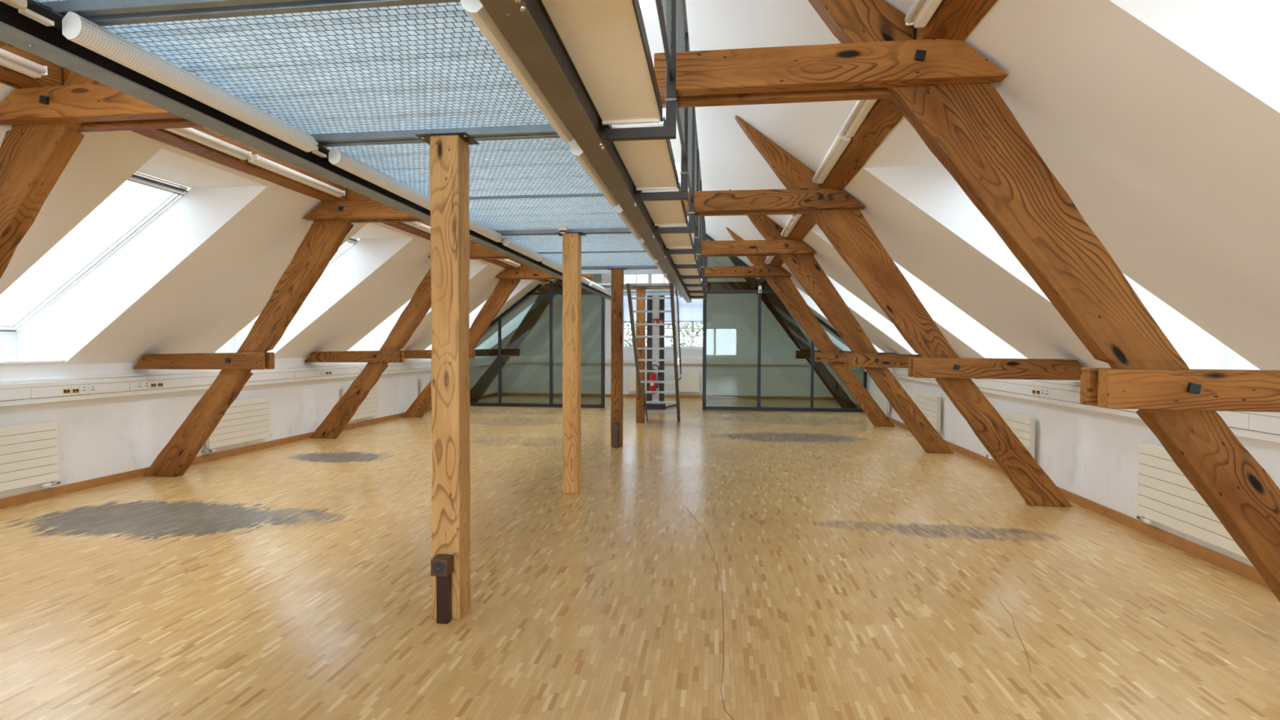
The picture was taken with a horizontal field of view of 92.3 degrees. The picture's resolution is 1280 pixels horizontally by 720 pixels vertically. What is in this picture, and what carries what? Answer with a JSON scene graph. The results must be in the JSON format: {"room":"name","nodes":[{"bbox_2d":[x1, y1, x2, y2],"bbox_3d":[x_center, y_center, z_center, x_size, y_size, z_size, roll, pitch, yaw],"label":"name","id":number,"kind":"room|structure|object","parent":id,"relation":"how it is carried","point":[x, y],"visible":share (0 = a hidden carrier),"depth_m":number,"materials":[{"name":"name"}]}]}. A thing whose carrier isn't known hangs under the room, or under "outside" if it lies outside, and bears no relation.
{"room":"empty attic loft","nodes":[
{"label":"empty attic loft","id":0,"kind":"room"},
{"bbox_2d":[0,355,497,498],"bbox_3d":[-5.676,0.657,7.573,0.200,1.286,21.600,0,1,7],"label":"wall","id":1,"kind":"structure","parent":0,"point":[97,437],"depth_m":6.97,"materials":[{"name":"white paint"}]},
{"bbox_2d":[0,421,60,492],"bbox_3d":[-5.785,0.922,5.463,0.104,0.631,1.126,0,1,7],"label":"radiator","id":2,"kind":"object","parent":1,"relation":"attached to","point":[28,452],"visible":1,"depth_m":5.73,"materials":[{"name":"beige metal"}]},
{"bbox_2d":[0,360,65,364],"bbox_3d":[-5.545,-0.074,9.813,0.560,0.022,15.268,0,1,7],"label":"trim","id":3,"kind":"structure","parent":1,"relation":"attached to","point":[2,362],"depth_m":5.87,"materials":[{"name":"white paint"}]},
{"bbox_2d":[200,396,270,453],"bbox_3d":[-5.433,0.856,8.307,0.104,0.631,1.126,0,1,7],"label":"radiator","id":4,"kind":"object","parent":1,"relation":"attached to","point":[245,420],"visible":0.73,"depth_m":8.31,"materials":[{"name":"beige metal"}]},
{"bbox_2d":[0,357,496,406],"bbox_3d":[-5.511,0.254,7.543,0.131,0.235,21.560,0,1,7],"label":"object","id":5,"kind":"object","parent":1,"relation":"attached to","point":[16,392],"visible":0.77,"depth_m":6.96,"materials":[{"name":"white plastic"}]},
{"bbox_2d":[80,384,88,394],"bbox_3d":[-5.616,0.298,6.207,0.005,0.092,0.080,0,1,7],"label":"power socket","id":6,"kind":"object","parent":5,"relation":"attached to","point":[83,388],"depth_m":6.21,"materials":[{"name":"white plastic"}]},
{"bbox_2d":[88,384,96,393],"bbox_3d":[-5.606,0.296,6.291,0.005,0.092,0.080,0,1,7],"label":"power socket","id":7,"kind":"object","parent":5,"relation":"attached to","point":[91,388],"depth_m":6.28,"materials":[{"name":"white plastic"}]},
{"bbox_2d":[135,381,142,390],"bbox_3d":[-5.543,0.284,6.802,0.005,0.092,0.080,0,1,7],"label":"power socket","id":8,"kind":"object","parent":5,"relation":"attached to","point":[139,384],"depth_m":6.80,"materials":[{"name":"white plastic"}]},
{"bbox_2d":[142,381,150,389],"bbox_3d":[-5.532,0.283,6.886,0.005,0.092,0.080,0,1,7],"label":"power socket","id":9,"kind":"object","parent":5,"relation":"attached to","point":[146,384],"depth_m":6.89,"materials":[{"name":"white plastic"}]},
{"bbox_2d":[0,392,497,508],"bbox_3d":[-5.571,1.258,7.574,0.018,0.085,21.600,0,1,7],"label":"baseboard","id":10,"kind":"structure","parent":1,"relation":"attached to","point":[45,493],"depth_m":6.86,"materials":[{"name":"brown wood"}]},
{"bbox_2d":[342,384,378,420],"bbox_3d":[-5.081,0.790,11.144,0.104,0.631,1.126,0,1,7],"label":"radiator","id":11,"kind":"object","parent":1,"relation":"attached to","point":[369,406],"visible":0.54,"depth_m":11.36,"materials":[{"name":"beige metal"}]},
{"bbox_2d":[419,377,431,392],"bbox_3d":[-4.734,0.726,13.942,0.104,0.631,1.126,0,1,7],"label":"radiator","id":12,"kind":"object","parent":1,"relation":"attached to","point":[424,382],"visible":0.16,"depth_m":13.48,"materials":[{"name":"beige metal"}]},
{"bbox_2d":[0,395,1279,719],"bbox_3d":[-0.663,1.393,6.968,10.510,0.120,22.000,0,1,7],"label":"floor","id":13,"kind":"structure","parent":0,"point":[863,571],"depth_m":3.74,"materials":[{"name":"beige wood"}]},
{"bbox_2d":[0,66,100,278],"bbox_3d":[-4.356,-0.496,3.913,3.251,3.773,0.127,0,1,7],"label":"strut","id":14,"kind":"object","parent":13,"relation":"on","point":[33,157],"visible":0.39,"depth_m":3.78,"materials":[{"name":"brown wood"}]},
{"bbox_2d":[0,83,204,132],"bbox_3d":[-2.978,-1.517,3.669,1.932,0.193,0.263,0,1,7],"label":"beam","id":15,"kind":"structure","parent":14,"relation":"attached to","point":[101,107],"depth_m":3.62,"materials":[{"name":"brown wood"}]},
{"bbox_2d":[142,187,372,477],"bbox_3d":[-4.002,-0.562,6.767,3.251,3.773,0.128,0,1,7],"label":"strut","id":16,"kind":"object","parent":13,"relation":"on","point":[323,239],"visible":0.67,"depth_m":6.74,"materials":[{"name":"brown wood"}]},
{"bbox_2d":[132,351,275,369],"bbox_3d":[-4.863,0.007,6.835,1.553,0.193,0.259,0,1,7],"label":"tie beam","id":17,"kind":"structure","parent":16,"relation":"attached to","point":[214,361],"depth_m":6.72,"materials":[{"name":"brown wood"}]},
{"bbox_2d":[302,200,423,222],"bbox_3d":[-2.623,-1.583,6.522,1.932,0.193,0.263,0,1,7],"label":"beam","id":18,"kind":"structure","parent":16,"relation":"attached to","point":[359,211],"depth_m":6.47,"materials":[{"name":"brown wood"}]},
{"bbox_2d":[0,40,550,281],"bbox_3d":[-3.365,-1.737,5.598,0.190,0.176,18.320,0,1,7],"label":"purlin","id":19,"kind":"object","parent":18,"relation":"on","point":[8,77],"visible":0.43,"depth_m":4.94,"materials":[{"name":"brown wood"}]},
{"bbox_2d":[0,48,47,78],"bbox_3d":[-3.545,-1.651,2.944,0.099,0.065,1.240,0,1,7],"label":"light","id":20,"kind":"object","parent":19,"relation":"attached to","point":[11,60],"visible":1,"depth_m":3.44,"materials":[{"name":"white plastic"}]},
{"bbox_2d":[164,128,252,159],"bbox_3d":[-3.351,-1.687,4.508,0.099,0.065,1.240,0,1,7],"label":"light","id":21,"kind":"object","parent":19,"relation":"attached to","point":[194,135],"visible":0.5,"depth_m":4.74,"materials":[{"name":"white plastic"}]},
{"bbox_2d":[248,154,345,197],"bbox_3d":[-3.191,-1.717,5.798,0.099,0.065,1.240,0,1,7],"label":"light","id":22,"kind":"object","parent":19,"relation":"attached to","point":[257,160],"visible":0.99,"depth_m":5.66,"materials":[{"name":"white plastic"}]},
{"bbox_2d":[401,222,417,226],"bbox_3d":[-2.997,-1.753,7.361,0.099,0.065,1.240,0,1,7],"label":"light","id":23,"kind":"object","parent":19,"relation":"attached to","point":[411,224],"visible":0.24,"depth_m":7.88,"materials":[{"name":"white plastic"}]},
{"bbox_2d":[413,222,431,233],"bbox_3d":[-2.837,-1.783,8.651,0.099,0.065,1.240,0,1,7],"label":"light","id":24,"kind":"object","parent":19,"relation":"attached to","point":[420,226],"visible":0.45,"depth_m":8.15,"materials":[{"name":"white plastic"}]},
{"bbox_2d":[497,258,519,266],"bbox_3d":[-2.483,-1.849,11.505,0.099,0.065,1.240,0,1,7],"label":"light","id":25,"kind":"object","parent":19,"relation":"attached to","point":[504,260],"visible":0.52,"depth_m":11.58,"materials":[{"name":"white plastic"}]},
{"bbox_2d":[309,240,475,438],"bbox_3d":[-3.648,-0.628,9.620,3.251,3.773,0.127,0,1,7],"label":"strut","id":26,"kind":"object","parent":13,"relation":"on","point":[419,305],"visible":0.49,"depth_m":9.65,"materials":[{"name":"brown wood"}]},
{"bbox_2d":[304,350,404,362],"bbox_3d":[-4.510,-0.059,9.688,1.553,0.193,0.258,0,1,7],"label":"tie beam","id":27,"kind":"structure","parent":26,"relation":"attached to","point":[384,356],"depth_m":9.58,"materials":[{"name":"brown wood"}]},
{"bbox_2d":[428,244,511,259],"bbox_3d":[-2.270,-1.649,9.376,1.932,0.193,0.263,0,1,7],"label":"beam","id":28,"kind":"structure","parent":26,"relation":"attached to","point":[476,251],"depth_m":9.29,"materials":[{"name":"brown wood"}]},
{"bbox_2d":[431,554,453,623],"bbox_3d":[-1.063,1.237,3.300,0.092,0.362,0.093,0,1,7],"label":"column","id":29,"kind":"structure","parent":13,"relation":"on","point":[442,565],"depth_m":3.30,"materials":[{"name":"brown"}]},
{"bbox_2d":[430,134,470,619],"bbox_3d":[-1.047,0.103,3.402,0.164,2.625,0.160,0,1,7],"label":"wooden post","id":30,"kind":"object","parent":13,"relation":"on","point":[450,153],"visible":0.91,"depth_m":3.33,"materials":[{"name":"brown wood"}]},
{"bbox_2d":[401,261,530,417],"bbox_3d":[-3.294,-0.694,12.473,3.251,3.773,0.128,0,1,7],"label":"strut","id":31,"kind":"object","parent":13,"relation":"on","point":[504,287],"visible":0.46,"depth_m":12.40,"materials":[{"name":"brown wood"}]},
{"bbox_2d":[404,349,475,358],"bbox_3d":[-4.156,-0.125,12.542,1.555,0.193,0.259,0,1,7],"label":"tie beam","id":32,"kind":"structure","parent":31,"relation":"attached to","point":[407,353],"depth_m":12.48,"materials":[{"name":"brown wood"}]},
{"bbox_2d":[495,268,592,279],"bbox_3d":[-1.916,-1.715,12.229,1.932,0.193,0.263,0,1,7],"label":"beam","id":33,"kind":"structure","parent":31,"relation":"attached to","point":[522,273],"depth_m":12.17,"materials":[{"name":"brown wood"}]},
{"bbox_2d":[469,279,562,402],"bbox_3d":[-2.941,-0.760,15.327,3.250,3.773,0.125,0,1,7],"label":"strut","id":34,"kind":"object","parent":13,"relation":"on","point":[541,303],"visible":0.59,"depth_m":15.29,"materials":[{"name":"brown wood"}]},
{"bbox_2d":[475,348,519,355],"bbox_3d":[-3.803,-0.191,15.395,1.555,0.193,0.259,0,1,7],"label":"tie beam","id":35,"kind":"structure","parent":34,"relation":"attached to","point":[504,352],"depth_m":15.27,"materials":[{"name":"brown wood"}]},
{"bbox_2d":[537,282,611,291],"bbox_3d":[-1.562,-1.781,15.082,1.932,0.193,0.263,0,1,7],"label":"beam","id":36,"kind":"structure","parent":34,"relation":"attached to","point":[557,286],"depth_m":15.04,"materials":[{"name":"brown wood"}]},
{"bbox_2d":[470,280,604,408],"bbox_3d":[-2.704,-0.662,14.892,3.762,3.600,0.087,0,1,7],"label":"glass wall","id":37,"kind":"structure","parent":13,"relation":"on","point":[533,291],"depth_m":14.81,"materials":[{"name":"grey"}]},
{"bbox_2d":[562,232,581,493],"bbox_3d":[-0.693,0.037,6.255,0.164,2.625,0.160,0,1,7],"label":"wooden post","id":38,"kind":"object","parent":13,"relation":"on","point":[571,242],"visible":0.98,"depth_m":6.18,"materials":[{"name":"brown wood"}]},
{"bbox_2d":[612,422,619,447],"bbox_3d":[-0.355,1.105,9.006,0.092,0.362,0.093,0,1,7],"label":"column","id":39,"kind":"structure","parent":13,"relation":"on","point":[615,426],"depth_m":9.00,"materials":[{"name":"brown metal"}]},
{"bbox_2d":[610,268,623,447],"bbox_3d":[-0.339,-0.029,9.109,0.164,2.625,0.160,0,1,7],"label":"wooden post","id":40,"kind":"object","parent":13,"relation":"on","point":[617,274],"visible":1,"depth_m":9.03,"materials":[{"name":"brown wood"}]},
{"bbox_2d":[635,287,645,422],"bbox_3d":[0.015,-0.095,11.962,0.163,2.625,0.160,0,1,7],"label":"wooden post","id":41,"kind":"object","parent":13,"relation":"on","point":[641,291],"visible":0.84,"depth_m":11.88,"materials":[{"name":"brown wood"}]},
{"bbox_2d":[626,283,681,421],"bbox_3d":[0.317,-0.019,11.169,0.822,2.513,2.317,0,1,7],"label":"ladder","id":42,"kind":"object","parent":13,"relation":"on","point":[630,298],"visible":1,"depth_m":10.91,"materials":[{"name":"metal"}]},
{"bbox_2d":[665,298,679,408],"bbox_3d":[0.849,-0.156,14.966,0.167,2.588,0.909,1,1,23],"label":"door","id":43,"kind":"structure","parent":13,"relation":"on","point":[678,360],"depth_m":15.13,"materials":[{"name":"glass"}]},
{"bbox_2d":[684,505,733,719],"bbox_3d":[0.457,1.405,4.109,0.146,0.001,3.310,0,1,1],"label":"cord","id":44,"kind":"object","parent":13,"relation":"on","point":[685,505],"visible":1,"depth_m":3.18,"materials":[{"name":"brown plastic"}]},
{"bbox_2d":[702,234,866,412],"bbox_3d":[3.313,-0.870,14.141,3.712,4.097,0.087,0,1,7],"label":"glass wall","id":45,"kind":"structure","parent":13,"relation":"on","point":[740,291],"depth_m":14.19,"materials":[{"name":"grey"}]},
{"bbox_2d":[728,256,857,408],"bbox_3d":[3.564,-0.716,14.521,3.150,3.773,0.124,0,1,7],"label":"strut","id":46,"kind":"object","parent":13,"relation":"on","point":[773,303],"visible":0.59,"depth_m":14.45,"materials":[{"name":"brown wood"}]},
{"bbox_2d":[706,281,772,290],"bbox_3d":[2.357,-1.750,14.597,1.727,0.203,0.262,0,1,7],"label":"beam","id":47,"kind":"structure","parent":46,"relation":"attached to","point":[711,286],"depth_m":14.50,"materials":[{"name":"brown wood"}]},
{"bbox_2d":[795,350,852,359],"bbox_3d":[4.455,-0.118,14.373,1.567,0.200,0.259,0,1,7],"label":"tie beam","id":48,"kind":"structure","parent":46,"relation":"attached to","point":[799,353],"depth_m":14.34,"materials":[{"name":"brown wood"}]},
{"bbox_2d":[725,226,894,426],"bbox_3d":[3.210,-0.650,11.668,3.150,3.773,0.124,0,1,7],"label":"strut","id":49,"kind":"object","parent":13,"relation":"on","point":[784,287],"visible":0.82,"depth_m":11.60,"materials":[{"name":"brown wood"}]},
{"bbox_2d":[704,266,791,278],"bbox_3d":[2.004,-1.684,11.744,1.727,0.203,0.263,0,1,7],"label":"beam","id":50,"kind":"structure","parent":49,"relation":"attached to","point":[711,272],"depth_m":11.64,"materials":[{"name":"brown wood"}]},
{"bbox_2d":[760,0,997,279],"bbox_3d":[1.729,-1.672,4.968,0.200,0.149,18.320,0,1,7],"label":"purlin","id":51,"kind":"object","parent":50,"relation":"on","point":[953,20],"visible":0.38,"depth_m":4.07,"materials":[{"name":"brown wood"}]},
{"bbox_2d":[764,256,774,263],"bbox_3d":[2.312,-1.817,10.911,0.099,0.065,1.240,0,1,7],"label":"light","id":52,"kind":"object","parent":51,"relation":"attached to","point":[769,259],"visible":0.52,"depth_m":11.04,"materials":[{"name":"white plastic"}]},
{"bbox_2d":[780,215,799,237],"bbox_3d":[1.958,-1.751,8.057,0.099,0.065,1.240,0,1,7],"label":"light","id":53,"kind":"object","parent":51,"relation":"attached to","point":[791,223],"visible":0.79,"depth_m":7.95,"materials":[{"name":"white plastic"}]},
{"bbox_2d":[812,132,851,183],"bbox_3d":[1.604,-1.685,5.204,0.099,0.065,1.240,0,1,7],"label":"light","id":54,"kind":"object","parent":51,"relation":"attached to","point":[840,144],"visible":0.84,"depth_m":5.05,"materials":[{"name":"white plastic"}]},
{"bbox_2d":[840,99,877,137],"bbox_3d":[1.444,-1.655,3.914,0.099,0.065,1.240,0,1,7],"label":"light","id":55,"kind":"object","parent":51,"relation":"attached to","point":[862,108],"visible":0.48,"depth_m":4.15,"materials":[{"name":"white plastic"}]},
{"bbox_2d":[904,0,942,27],"bbox_3d":[1.250,-1.619,2.350,0.099,0.065,1.240,0,1,7],"label":"light","id":56,"kind":"object","parent":51,"relation":"attached to","point":[921,12],"visible":1,"depth_m":2.85,"materials":[{"name":"white plastic"}]},
{"bbox_2d":[814,351,896,362],"bbox_3d":[4.101,-0.052,11.519,1.567,0.200,0.259,0,1,7],"label":"tie beam","id":57,"kind":"structure","parent":49,"relation":"attached to","point":[829,357],"depth_m":11.47,"materials":[{"name":"brown wood"}]},
{"bbox_2d":[728,189,954,453],"bbox_3d":[2.857,-0.584,8.815,3.150,3.773,0.124,0,1,7],"label":"strut","id":58,"kind":"object","parent":13,"relation":"on","point":[805,268],"visible":0.73,"depth_m":8.74,"materials":[{"name":"brown wood"}]},
{"bbox_2d":[695,240,816,257],"bbox_3d":[1.650,-1.618,8.890,1.727,0.203,0.263,0,1,7],"label":"beam","id":59,"kind":"structure","parent":58,"relation":"attached to","point":[736,247],"depth_m":8.79,"materials":[{"name":"brown wood"}]},
{"bbox_2d":[846,353,920,368],"bbox_3d":[3.747,0.015,8.666,1.567,0.200,0.259,0,1,7],"label":"tie beam","id":60,"kind":"structure","parent":58,"relation":"attached to","point":[853,360],"depth_m":8.61,"materials":[{"name":"brown wood"}]},
{"bbox_2d":[734,115,1071,506],"bbox_3d":[2.503,-0.518,5.961,3.150,3.773,0.124,0,1,7],"label":"strut","id":61,"kind":"object","parent":13,"relation":"on","point":[848,231],"visible":0.83,"depth_m":5.90,"materials":[{"name":"brown wood"}]},
{"bbox_2d":[683,187,865,216],"bbox_3d":[1.296,-1.552,6.037,1.727,0.203,0.263,0,1,7],"label":"beam","id":62,"kind":"structure","parent":61,"relation":"attached to","point":[788,201],"depth_m":5.94,"materials":[{"name":"brown wood"}]},
{"bbox_2d":[907,357,1083,380],"bbox_3d":[3.393,0.081,5.812,1.567,0.200,0.259,0,1,7],"label":"tie beam","id":63,"kind":"structure","parent":61,"relation":"attached to","point":[917,367],"depth_m":5.71,"materials":[{"name":"brown wood"}]},
{"bbox_2d":[808,0,1279,601],"bbox_3d":[2.149,-0.452,3.107,3.150,3.773,0.123,0,1,7],"label":"strut","id":64,"kind":"object","parent":13,"relation":"on","point":[970,129],"visible":0.87,"depth_m":3.06,"materials":[{"name":"brown wood"}]},
{"bbox_2d":[653,38,1008,108],"bbox_3d":[0.942,-1.486,3.183,1.727,0.203,0.263,0,1,7],"label":"beam","id":65,"kind":"structure","parent":64,"relation":"attached to","point":[854,71],"depth_m":3.10,"materials":[{"name":"brown wood"}]},
{"bbox_2d":[1080,367,1279,412],"bbox_3d":[3.040,0.147,2.959,1.567,0.200,0.259,0,1,7],"label":"tie beam","id":66,"kind":"structure","parent":64,"relation":"attached to","point":[1191,389],"depth_m":2.91,"materials":[{"name":"brown wood"}]},
{"bbox_2d":[0,0,1279,370],"bbox_3d":[-0.650,-1.912,6.890,10.970,3.920,21.600,0,1,7],"label":"ceiling","id":67,"kind":"structure","parent":0,"point":[1158,120],"depth_m":4.84,"materials":[{"name":"white paint"}]},
{"bbox_2d":[0,171,189,331],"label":"window","id":68,"kind":"structure","parent":67,"relation":"attached to","point":[142,197],"depth_m":5.81,"materials":[{"name":"white glass"}]},
{"bbox_2d":[234,236,359,336],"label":"window","id":69,"kind":"structure","parent":67,"relation":"attached to","point":[352,240],"depth_m":8.71,"materials":[{"name":"white glass"}]},
{"bbox_2d":[0,0,706,302],"bbox_3d":[-0.624,-1.223,5.304,2.148,0.210,18.352,0,1,7],"label":"walkway","id":70,"kind":"object","parent":67,"relation":"hanging from","point":[371,82],"visible":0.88,"depth_m":2.78,"materials":[{"name":"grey metal"}]},
{"bbox_2d":[0,0,54,26],"bbox_3d":[-2.018,-1.112,1.343,0.098,0.092,1.405,0,1,7],"label":"strip light","id":71,"kind":"object","parent":70,"relation":"attached to","point":[21,5],"visible":1,"depth_m":1.97,"materials":[{"name":"white plastic"}]},
{"bbox_2d":[62,11,326,157],"bbox_3d":[-1.841,-1.145,2.769,0.098,0.092,1.405,0,1,7],"label":"strip light","id":72,"kind":"object","parent":70,"relation":"attached to","point":[77,28],"visible":1,"depth_m":2.44,"materials":[{"name":"white plastic"}]},
{"bbox_2d":[328,147,430,210],"bbox_3d":[-1.664,-1.178,4.196,0.098,0.092,1.405,0,1,7],"label":"strip light","id":73,"kind":"object","parent":70,"relation":"attached to","point":[337,157],"visible":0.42,"depth_m":3.88,"materials":[{"name":"white plastic"}]},
{"bbox_2d":[469,217,502,242],"bbox_3d":[-1.487,-1.211,5.623,0.098,0.092,1.405,0,1,7],"label":"strip light","id":74,"kind":"object","parent":70,"relation":"attached to","point":[475,226],"visible":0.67,"depth_m":5.71,"materials":[{"name":"white plastic"}]},
{"bbox_2d":[460,0,580,147],"bbox_3d":[-0.422,-1.135,2.594,0.098,0.092,1.405,0,1,7],"label":"strip light","id":75,"kind":"object","parent":70,"relation":"attached to","point":[475,9],"visible":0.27,"depth_m":2.24,"materials":[{"name":"white plastic"}]},
{"bbox_2d":[502,236,542,262],"bbox_3d":[-1.310,-1.244,7.050,0.098,0.092,1.405,0,1,7],"label":"strip light","id":76,"kind":"object","parent":70,"relation":"attached to","point":[507,242],"visible":1,"depth_m":6.77,"materials":[{"name":"white plastic"}]},
{"bbox_2d":[541,257,562,272],"bbox_3d":[-1.133,-1.277,8.476,0.098,0.092,1.405,0,1,7],"label":"strip light","id":77,"kind":"object","parent":70,"relation":"attached to","point":[546,261],"visible":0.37,"depth_m":8.05,"materials":[{"name":"white plastic"}]},
{"bbox_2d":[556,224,568,233],"bbox_3d":[-0.756,-1.280,6.027,0.116,0.075,0.116,0,1,7],"label":"smoke detector","id":78,"kind":"object","parent":70,"relation":"attached to","point":[562,228],"visible":1,"depth_m":5.99,"materials":[{"name":"white plastic"}]},
{"bbox_2d":[581,275,590,284],"bbox_3d":[-0.956,-1.310,9.903,0.098,0.092,1.405,0,1,7],"label":"strip light","id":79,"kind":"object","parent":70,"relation":"attached to","point":[584,280],"visible":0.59,"depth_m":10.08,"materials":[{"name":"white plastic"}]},
{"bbox_2d":[569,139,621,207],"bbox_3d":[-0.245,-1.168,4.020,0.098,0.092,1.405,0,1,7],"label":"strip light","id":80,"kind":"object","parent":70,"relation":"attached to","point":[577,152],"visible":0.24,"depth_m":3.67,"materials":[{"name":"white plastic"}]},
{"bbox_2d":[588,280,605,292],"bbox_3d":[-0.779,-1.343,11.330,0.098,0.092,1.405,0,1,7],"label":"strip light","id":81,"kind":"object","parent":70,"relation":"attached to","point":[592,284],"visible":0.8,"depth_m":11.09,"materials":[{"name":"white plastic"}]},
{"bbox_2d":[613,204,641,239],"bbox_3d":[-0.068,-1.201,5.447,0.098,0.092,1.405,0,1,7],"label":"strip light","id":82,"kind":"object","parent":70,"relation":"attached to","point":[618,209],"visible":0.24,"depth_m":5.12,"materials":[{"name":"white plastic"}]},
{"bbox_2d":[637,237,657,260],"bbox_3d":[0.109,-1.234,6.874,0.098,0.092,1.405,0,1,7],"label":"strip light","id":83,"kind":"object","parent":70,"relation":"attached to","point":[642,242],"visible":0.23,"depth_m":6.57,"materials":[{"name":"white plastic"}]},
{"bbox_2d":[652,258,666,274],"bbox_3d":[0.286,-1.267,8.300,0.098,0.092,1.405,0,1,7],"label":"strip light","id":84,"kind":"object","parent":70,"relation":"attached to","point":[655,261],"visible":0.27,"depth_m":8.02,"materials":[{"name":"white plastic"}]},
{"bbox_2d":[662,273,673,283],"bbox_3d":[0.463,-1.300,9.727,0.098,0.092,1.405,0,1,7],"label":"strip light","id":85,"kind":"object","parent":70,"relation":"attached to","point":[665,275],"visible":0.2,"depth_m":9.44,"materials":[{"name":"white plastic"}]},
{"bbox_2d":[655,0,706,289],"bbox_3d":[0.424,-1.833,5.192,0.056,1.020,18.290,0,1,7],"label":"railing","id":86,"kind":"object","parent":70,"relation":"on","point":[673,17],"visible":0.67,"depth_m":4.04,"materials":[{"name":"metal"}]},
{"bbox_2d":[646,295,665,409],"bbox_3d":[0.313,-0.232,14.510,2.324,2.780,0.160,0,1,7],"label":"pier","id":87,"kind":"object","parent":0,"point":[652,304],"visible":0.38,"depth_m":14.48,"materials":[{"name":"grey"}]},
{"bbox_2d":[649,364,659,394],"bbox_3d":[0.338,0.450,14.401,0.232,0.704,0.160,0,1,7],"label":"fire extinguisher","id":88,"kind":"object","parent":87,"relation":"attached to","point":[653,386],"visible":0.63,"depth_m":14.35,"materials":[{"name":"red metal"}]},
{"bbox_2d":[497,243,840,396],"bbox_3d":[0.676,-1.445,17.622,9.910,5.062,0.001,0,1,7],"label":"wall","id":89,"kind":"structure","parent":0,"point":[731,331],"depth_m":17.47,"materials":[{"name":"white paint"}]},
{"bbox_2d":[629,371,646,393],"bbox_3d":[0.057,0.643,17.696,0.730,0.641,0.098,0,1,7],"label":"radiator","id":90,"kind":"object","parent":89,"relation":"attached to","point":[632,374],"visible":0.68,"depth_m":17.68,"materials":[{"name":"beige metal"}]},
{"bbox_2d":[622,272,702,348],"bbox_3d":[0.691,-1.438,17.787,2.420,2.200,0.070,0,1,7],"label":"window","id":91,"kind":"structure","parent":89,"relation":"in","point":[691,333],"depth_m":17.77,"materials":[{"name":"white glass"}]},
{"bbox_2d":[622,295,636,322],"bbox_3d":[-0.292,-1.478,17.812,0.384,0.756,0.050,0,1,7],"label":"roller blind","id":92,"kind":"object","parent":91,"relation":"attached to","point":[625,304],"depth_m":17.82,"materials":[{"name":"fabric"}]},
{"bbox_2d":[664,295,702,322],"bbox_3d":[1.252,-1.463,17.621,1.078,0.751,0.050,0,1,7],"label":"roller blind","id":93,"kind":"object","parent":91,"relation":"attached to","point":[692,312],"depth_m":17.61,"materials":[{"name":"fabric"}]},
{"bbox_2d":[506,356,829,364],"bbox_3d":[0.664,0.017,17.604,9.510,0.180,0.105,0,1,7],"label":"duct","id":94,"kind":"object","parent":89,"relation":"attached to","point":[512,359],"visible":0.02,"depth_m":17.44,"materials":[{"name":"white plastic"}]},
{"bbox_2d":[501,392,835,399],"bbox_3d":[0.666,1.043,17.672,9.870,0.085,0.018,0,1,7],"label":"baseboard","id":95,"kind":"structure","parent":89,"relation":"attached to","point":[502,393],"depth_m":17.54,"materials":[{"name":"brown wood"}]},
{"bbox_2d":[674,371,699,391],"bbox_3d":[1.342,0.652,17.537,0.720,0.641,0.098,0,1,7],"label":"radiator","id":96,"kind":"object","parent":89,"relation":"attached to","point":[690,380],"visible":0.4,"depth_m":17.48,"materials":[{"name":"beige metal"}]},
{"bbox_2d":[840,368,1279,567],"bbox_3d":[4.356,0.724,6.330,0.200,1.286,21.600,0,1,7],"label":"wall","id":97,"kind":"structure","parent":0,"point":[1090,455],"depth_m":5.77,"materials":[{"name":"white paint"}]},
{"bbox_2d":[872,382,889,413],"bbox_3d":[4.985,0.793,12.651,0.104,0.631,1.126,0,1,7],"label":"radiator","id":98,"kind":"object","parent":97,"relation":"attached to","point":[878,397],"visible":0.49,"depth_m":12.58,"materials":[{"name":"beige metal"}]},
{"bbox_2d":[914,391,941,433],"bbox_3d":[4.642,0.857,9.883,0.104,0.631,1.126,0,1,7],"label":"radiator","id":99,"kind":"object","parent":97,"relation":"attached to","point":[930,405],"visible":0.61,"depth_m":9.62,"materials":[{"name":"beige metal"}]},
{"bbox_2d":[986,408,1035,459],"bbox_3d":[4.298,0.921,7.115,0.104,0.631,1.126,0,1,7],"label":"radiator","id":100,"kind":"object","parent":97,"relation":"attached to","point":[1023,427],"visible":0.42,"depth_m":6.75,"materials":[{"name":"beige metal"}]},
{"bbox_2d":[853,402,1270,588],"bbox_3d":[4.246,1.324,6.358,0.018,0.085,21.600,0,1,7],"label":"baseboard","id":101,"kind":"structure","parent":97,"relation":"attached to","point":[1249,572],"depth_m":4.84,"materials":[{"name":"brown wood"}]},
{"bbox_2d":[845,362,1279,443],"bbox_3d":[4.194,0.319,6.341,0.131,0.235,21.560,0,1,7],"label":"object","id":102,"kind":"object","parent":97,"relation":"attached to","point":[1264,426],"visible":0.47,"depth_m":5.85,"materials":[{"name":"white plastic"}]},
{"bbox_2d":[1040,387,1044,397],"bbox_3d":[4.128,0.333,6.294,0.005,0.092,0.080,0,1,7],"label":"power socket","id":103,"kind":"object","parent":102,"relation":"attached to","point":[1042,389],"depth_m":6.29,"materials":[{"name":"white plastic"}]},
{"bbox_2d":[1044,388,1049,398],"bbox_3d":[4.117,0.335,6.210,0.005,0.092,0.080,0,1,7],"label":"power socket","id":104,"kind":"object","parent":102,"relation":"attached to","point":[1046,390],"depth_m":6.21,"materials":[{"name":"white plastic"}]},
{"bbox_2d":[1136,442,1247,558],"bbox_3d":[3.957,0.985,4.367,0.104,0.631,1.126,0,1,7],"label":"radiator","id":105,"kind":"object","parent":97,"relation":"attached to","point":[1166,497],"visible":0.62,"depth_m":4.53,"materials":[{"name":"beige metal"}]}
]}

